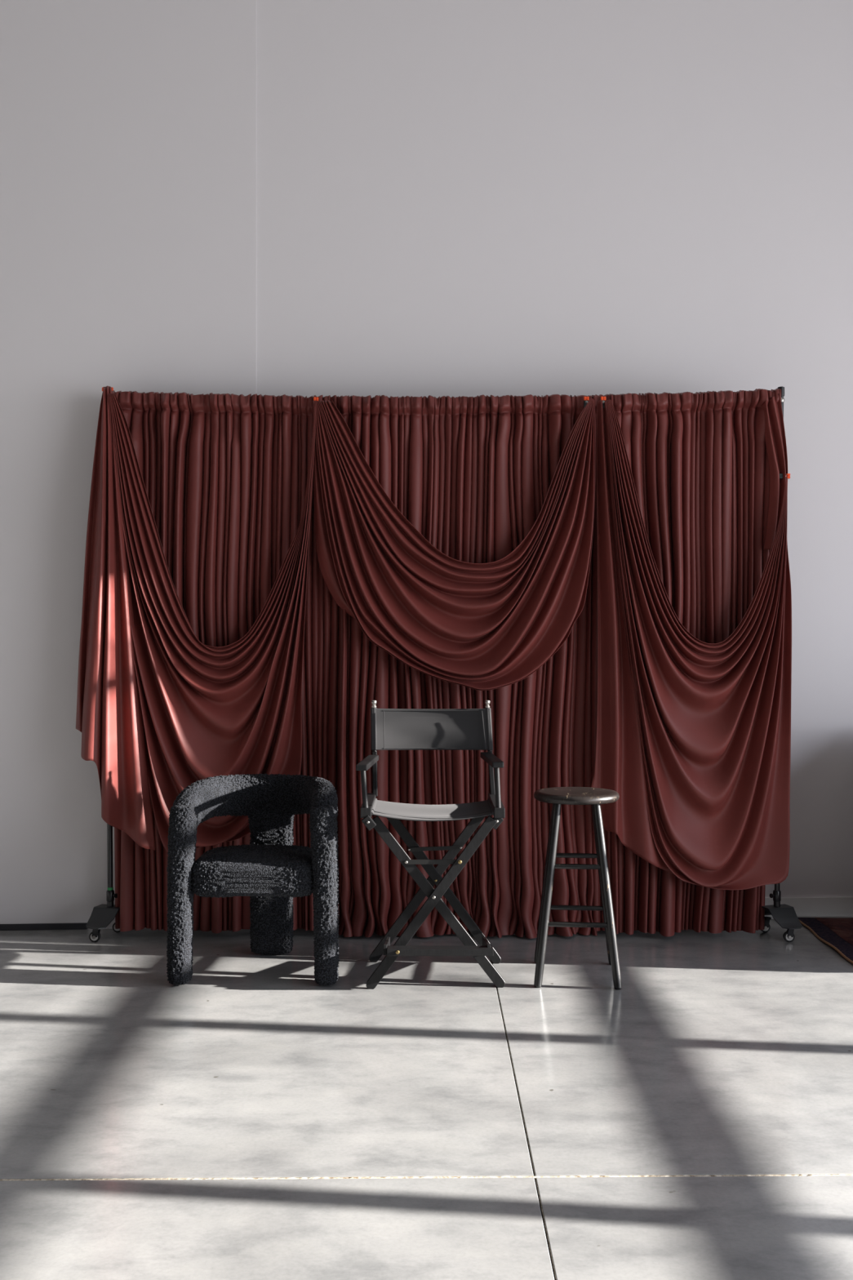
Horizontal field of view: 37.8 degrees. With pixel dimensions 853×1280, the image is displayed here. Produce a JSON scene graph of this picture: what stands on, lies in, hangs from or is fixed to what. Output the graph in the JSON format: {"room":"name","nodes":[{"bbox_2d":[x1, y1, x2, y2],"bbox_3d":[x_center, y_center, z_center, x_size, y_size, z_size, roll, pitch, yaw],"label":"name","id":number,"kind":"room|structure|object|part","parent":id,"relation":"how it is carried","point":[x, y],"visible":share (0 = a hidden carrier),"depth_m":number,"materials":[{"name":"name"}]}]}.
{"room":"studio","nodes":[
{"label":"studio","id":0,"kind":"room"},
{"bbox_2d":[0,919,852,1279],"bbox_3d":[-0.050,1.424,0.900,11.300,0.071,11.200,0,0,0],"label":"floor","id":1,"kind":"structure","parent":0,"point":[251,1117],"depth_m":3.62,"materials":[{"name":"concrete"}]},
{"bbox_2d":[166,773,339,985],"bbox_3d":[-0.699,0.988,5.258,0.696,0.803,0.610,0,0,0],"label":"armchair","id":2,"kind":"object","parent":1,"relation":"on","point":[271,870],"visible":1,"depth_m":5.00,"materials":[{"name":"grey fabric"}]},
{"bbox_3d":[-0.986,1.025,5.034,0.122,0.725,0.160,0,0,0],"label":"leg","id":3,"kind":"part","parent":2,"relation":"part of","materials":[{"name":"grey fabric"}]},
{"bbox_3d":[-0.700,0.956,5.209,0.520,0.166,0.491,0,0,0],"label":"seat","id":4,"kind":"part","parent":2,"relation":"part of","materials":[{"name":"grey fabric"}]},
{"bbox_3d":[-0.700,0.692,5.269,0.680,0.211,0.564,0,0,0],"label":"backrest","id":5,"kind":"part","parent":2,"relation":"part of","materials":[{"name":"grey fabric"}]},
{"bbox_3d":[-0.688,1.046,5.510,0.215,0.686,0.107,0,0,0],"label":"leg","id":6,"kind":"part","parent":2,"relation":"part of","materials":[{"name":"grey fabric"}]},
{"bbox_3d":[-0.413,1.025,5.033,0.123,0.727,0.159,0,0,0],"label":"leg","id":7,"kind":"part","parent":2,"relation":"part of","materials":[{"name":"grey fabric"}]},
{"bbox_2d":[355,700,505,989],"bbox_3d":[0.020,0.828,5.162,0.603,1.131,0.601,0,0,0],"label":"folding chair","id":8,"kind":"object","parent":1,"relation":"on","point":[391,729],"visible":1,"depth_m":5.32,"materials":[{"name":"black paint"}]},
{"bbox_3d":[-0.248,0.593,4.968,0.032,0.160,0.022,0,0,0],"label":"post","id":9,"kind":"part","parent":8,"relation":"part of","materials":[{"name":"metal"}]},
{"bbox_3d":[-0.243,0.508,5.162,0.046,0.028,0.476,0,0,3],"label":"armrest","id":10,"kind":"part","parent":8,"relation":"part of","materials":[{"name":"black paint"}]},
{"bbox_3d":[-0.241,0.688,5.188,0.043,0.040,0.485,0,0,0],"label":"seat rail","id":11,"kind":"part","parent":8,"relation":"part of","materials":[{"name":"black paint"}]},
{"bbox_3d":[-0.224,0.582,5.407,0.024,0.196,0.052,0,0,0],"label":"post","id":12,"kind":"part","parent":8,"relation":"part of","materials":[{"name":"metal"}]},
{"bbox_3d":[0.020,1.043,5.376,0.534,0.700,0.020,0,0,0],"label":"leg","id":13,"kind":"part","parent":8,"relation":"part of","materials":[{"name":"black paint"}]},
{"bbox_3d":[0.020,1.047,4.964,0.521,0.693,0.020,0,0,0],"label":"leg","id":14,"kind":"part","parent":8,"relation":"part of","materials":[{"name":"black paint"}]},
{"bbox_3d":[0.043,1.049,4.986,0.542,0.689,0.020,0,0,0],"label":"leg","id":15,"kind":"part","parent":8,"relation":"part of","materials":[{"name":"black paint"}]},
{"bbox_3d":[0.059,1.045,5.354,0.523,0.696,0.020,0,0,0],"label":"leg","id":16,"kind":"part","parent":8,"relation":"part of","materials":[{"name":"black paint"}]},
{"bbox_3d":[0.282,0.582,5.407,0.032,0.197,0.052,0,0,0],"label":"post","id":17,"kind":"part","parent":8,"relation":"part of","materials":[{"name":"metal"}]},
{"bbox_3d":[0.270,0.496,5.162,0.046,0.028,0.476,0,0,-3],"label":"armrest","id":18,"kind":"part","parent":8,"relation":"part of","materials":[{"name":"black paint"}]},
{"bbox_3d":[0.290,0.688,5.188,0.043,0.040,0.485,0,0,0],"label":"seat rail","id":19,"kind":"part","parent":8,"relation":"part of","materials":[{"name":"black paint"}]},
{"bbox_3d":[0.284,0.587,4.968,0.029,0.171,0.022,0,0,0],"label":"post","id":20,"kind":"part","parent":8,"relation":"part of","materials":[{"name":"metal"}]},
{"bbox_2d":[85,386,802,942],"bbox_3d":[0.081,0.101,5.824,3.302,2.577,0.272,0,0,0],"label":"stand","id":21,"kind":"object","parent":1,"relation":"on","point":[102,915],"visible":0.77,"depth_m":5.80,"materials":[{"name":"black metal"}]},
{"bbox_3d":[-1.489,1.286,5.823,0.132,0.073,0.265,0,0,17],"label":"foot plate","id":22,"kind":"part","parent":21,"relation":"part of","materials":[{"name":"black metal"}]},
{"bbox_2d":[106,901,113,906],"bbox_3d":[-1.484,1.237,5.840,0.031,0.034,0.031,0,0,0],"label":"socket","id":23,"kind":"object","parent":21,"relation":"attached to","point":[109,904],"depth_m":5.83,"materials":[{"name":"black metal"}]},
{"bbox_2d":[75,386,317,852],"bbox_3d":[-1.060,-0.103,5.668,1.100,2.162,0.242,0,0,3],"label":"swag","id":24,"kind":"object","parent":21,"relation":"hanging from","point":[161,710],"visible":0.98,"depth_m":5.67,"materials":[{"name":"red fabric"}]},
{"bbox_2d":[111,390,318,933],"bbox_3d":[-0.987,0.092,5.808,0.968,2.533,0.158,0,0,0],"label":"curtain","id":25,"kind":"object","parent":21,"relation":"hanging from","point":[224,476],"visible":0.55,"depth_m":5.81,"materials":[{"name":"red fabric"}]},
{"bbox_2d":[312,398,595,690],"bbox_3d":[0.126,-0.445,5.697,1.305,1.344,0.154,0,0,0],"label":"swag","id":26,"kind":"object","parent":21,"relation":"hanging from","point":[488,626],"visible":1,"depth_m":5.69,"materials":[{"name":"red fabric"}]},
{"bbox_2d":[313,394,597,938],"bbox_3d":[0.144,0.115,5.814,1.348,2.542,0.177,0,0,0],"label":"curtain","id":27,"kind":"object","parent":21,"relation":"hanging from","point":[473,476],"visible":0.65,"depth_m":5.82,"materials":[{"name":"red fabric"}]},
{"bbox_2d":[583,396,589,408],"bbox_3d":[0.744,-1.104,5.790,0.024,0.055,0.016,0,0,0],"label":"clamp","id":28,"kind":"object","parent":21,"relation":"attached to","point":[586,400],"visible":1,"depth_m":5.79,"materials":[{"name":"orange plastic"}]},
{"bbox_2d":[600,396,605,408],"bbox_3d":[0.823,-1.104,5.790,0.024,0.055,0.016,0,0,0],"label":"clamp","id":29,"kind":"object","parent":21,"relation":"attached to","point":[603,398],"visible":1,"depth_m":5.78,"materials":[{"name":"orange plastic"}]},
{"bbox_2d":[591,388,781,936],"bbox_3d":[1.217,0.095,5.829,0.875,2.550,0.177,0,0,0],"label":"curtain","id":30,"kind":"object","parent":21,"relation":"hanging from","point":[699,461],"visible":0.55,"depth_m":5.82,"materials":[{"name":"red fabric"}]},
{"bbox_2d":[591,392,791,889],"bbox_3d":[1.221,-0.004,5.720,0.926,2.292,0.197,0,0,0],"label":"swag","id":31,"kind":"object","parent":21,"relation":"hanging from","point":[693,740],"visible":0.98,"depth_m":5.69,"materials":[{"name":"red fabric"}]},
{"bbox_2d":[773,901,780,906],"bbox_3d":[1.645,1.237,5.840,0.031,0.034,0.031,0,0,0],"label":"socket","id":32,"kind":"object","parent":21,"relation":"attached to","point":[776,904],"depth_m":5.83,"materials":[{"name":"black metal"}]},
{"bbox_3d":[1.650,1.286,5.823,0.132,0.073,0.265,0,0,-17],"label":"foot plate","id":33,"kind":"part","parent":21,"relation":"part of","materials":[{"name":"black metal"}]},
{"bbox_2d":[779,473,790,479],"bbox_3d":[1.667,-0.763,5.800,0.055,0.024,0.016,0,0,0],"label":"clamp","id":34,"kind":"object","parent":21,"relation":"attached to","point":[788,475],"visible":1,"depth_m":5.79,"materials":[{"name":"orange plastic"}]},
{"bbox_2d":[533,786,622,989],"bbox_3d":[0.621,1.008,5.155,0.352,0.766,0.409,0,0,5],"label":"bar stool","id":35,"kind":"object","parent":1,"relation":"on","point":[557,796],"visible":1,"depth_m":5.02,"materials":[{"name":"paint"}]},
{"bbox_3d":[0.516,1.022,5.307,0.035,0.738,0.155,0,0,-37],"label":"leg","id":36,"kind":"part","parent":35,"relation":"part of","materials":[{"name":"black paint"}]},
{"bbox_3d":[0.490,1.022,5.024,0.113,0.738,0.124,0,0,5],"label":"leg","id":37,"kind":"part","parent":35,"relation":"part of","materials":[{"name":"black paint"}]},
{"bbox_3d":[0.621,0.644,5.155,0.352,0.038,0.352,0,0,5],"label":"seat","id":38,"kind":"part","parent":35,"relation":"part of","materials":[{"name":"paint"}]},
{"bbox_3d":[0.752,1.022,5.286,0.155,0.738,0.035,0,0,-43],"label":"leg","id":39,"kind":"part","parent":35,"relation":"part of","materials":[{"name":"black paint"}]},
{"bbox_3d":[0.726,1.022,5.003,0.035,0.738,0.155,0,0,-37],"label":"leg","id":40,"kind":"part","parent":35,"relation":"part of","materials":[{"name":"black paint"}]},
{"bbox_2d":[798,917,852,964],"bbox_3d":[3.006,1.381,4.385,2.387,0.019,3.570,0,0,0],"label":"rug","id":41,"kind":"object","parent":1,"relation":"on","point":[836,932],"visible":0.96,"depth_m":5.89,"materials":[{"name":"brown carpet"}]},
{"bbox_2d":[0,0,852,928],"bbox_3d":[-0.250,-1.400,6.153,10.732,5.620,0.155,0,0,-4],"label":"wall","id":42,"kind":"structure","parent":0,"point":[455,198],"depth_m":6.09,"materials":[{"name":"white paint"}]},
{"bbox_2d":[0,922,87,930],"bbox_3d":[-3.565,1.375,5.859,3.879,0.030,0.014,0,0,-4],"label":"baseboard","id":43,"kind":"structure","parent":42,"relation":"attached to","point":[20,926],"depth_m":5.96,"materials":[{"name":"grey rubber"}]},
{"bbox_2d":[144,896,852,928],"bbox_3d":[1.800,1.337,6.207,6.414,0.105,0.012,0,0,-4],"label":"baseboard","id":44,"kind":"structure","parent":42,"relation":"attached to","point":[839,906],"depth_m":6.21,"materials":[{"name":"white paint"}]}
]}

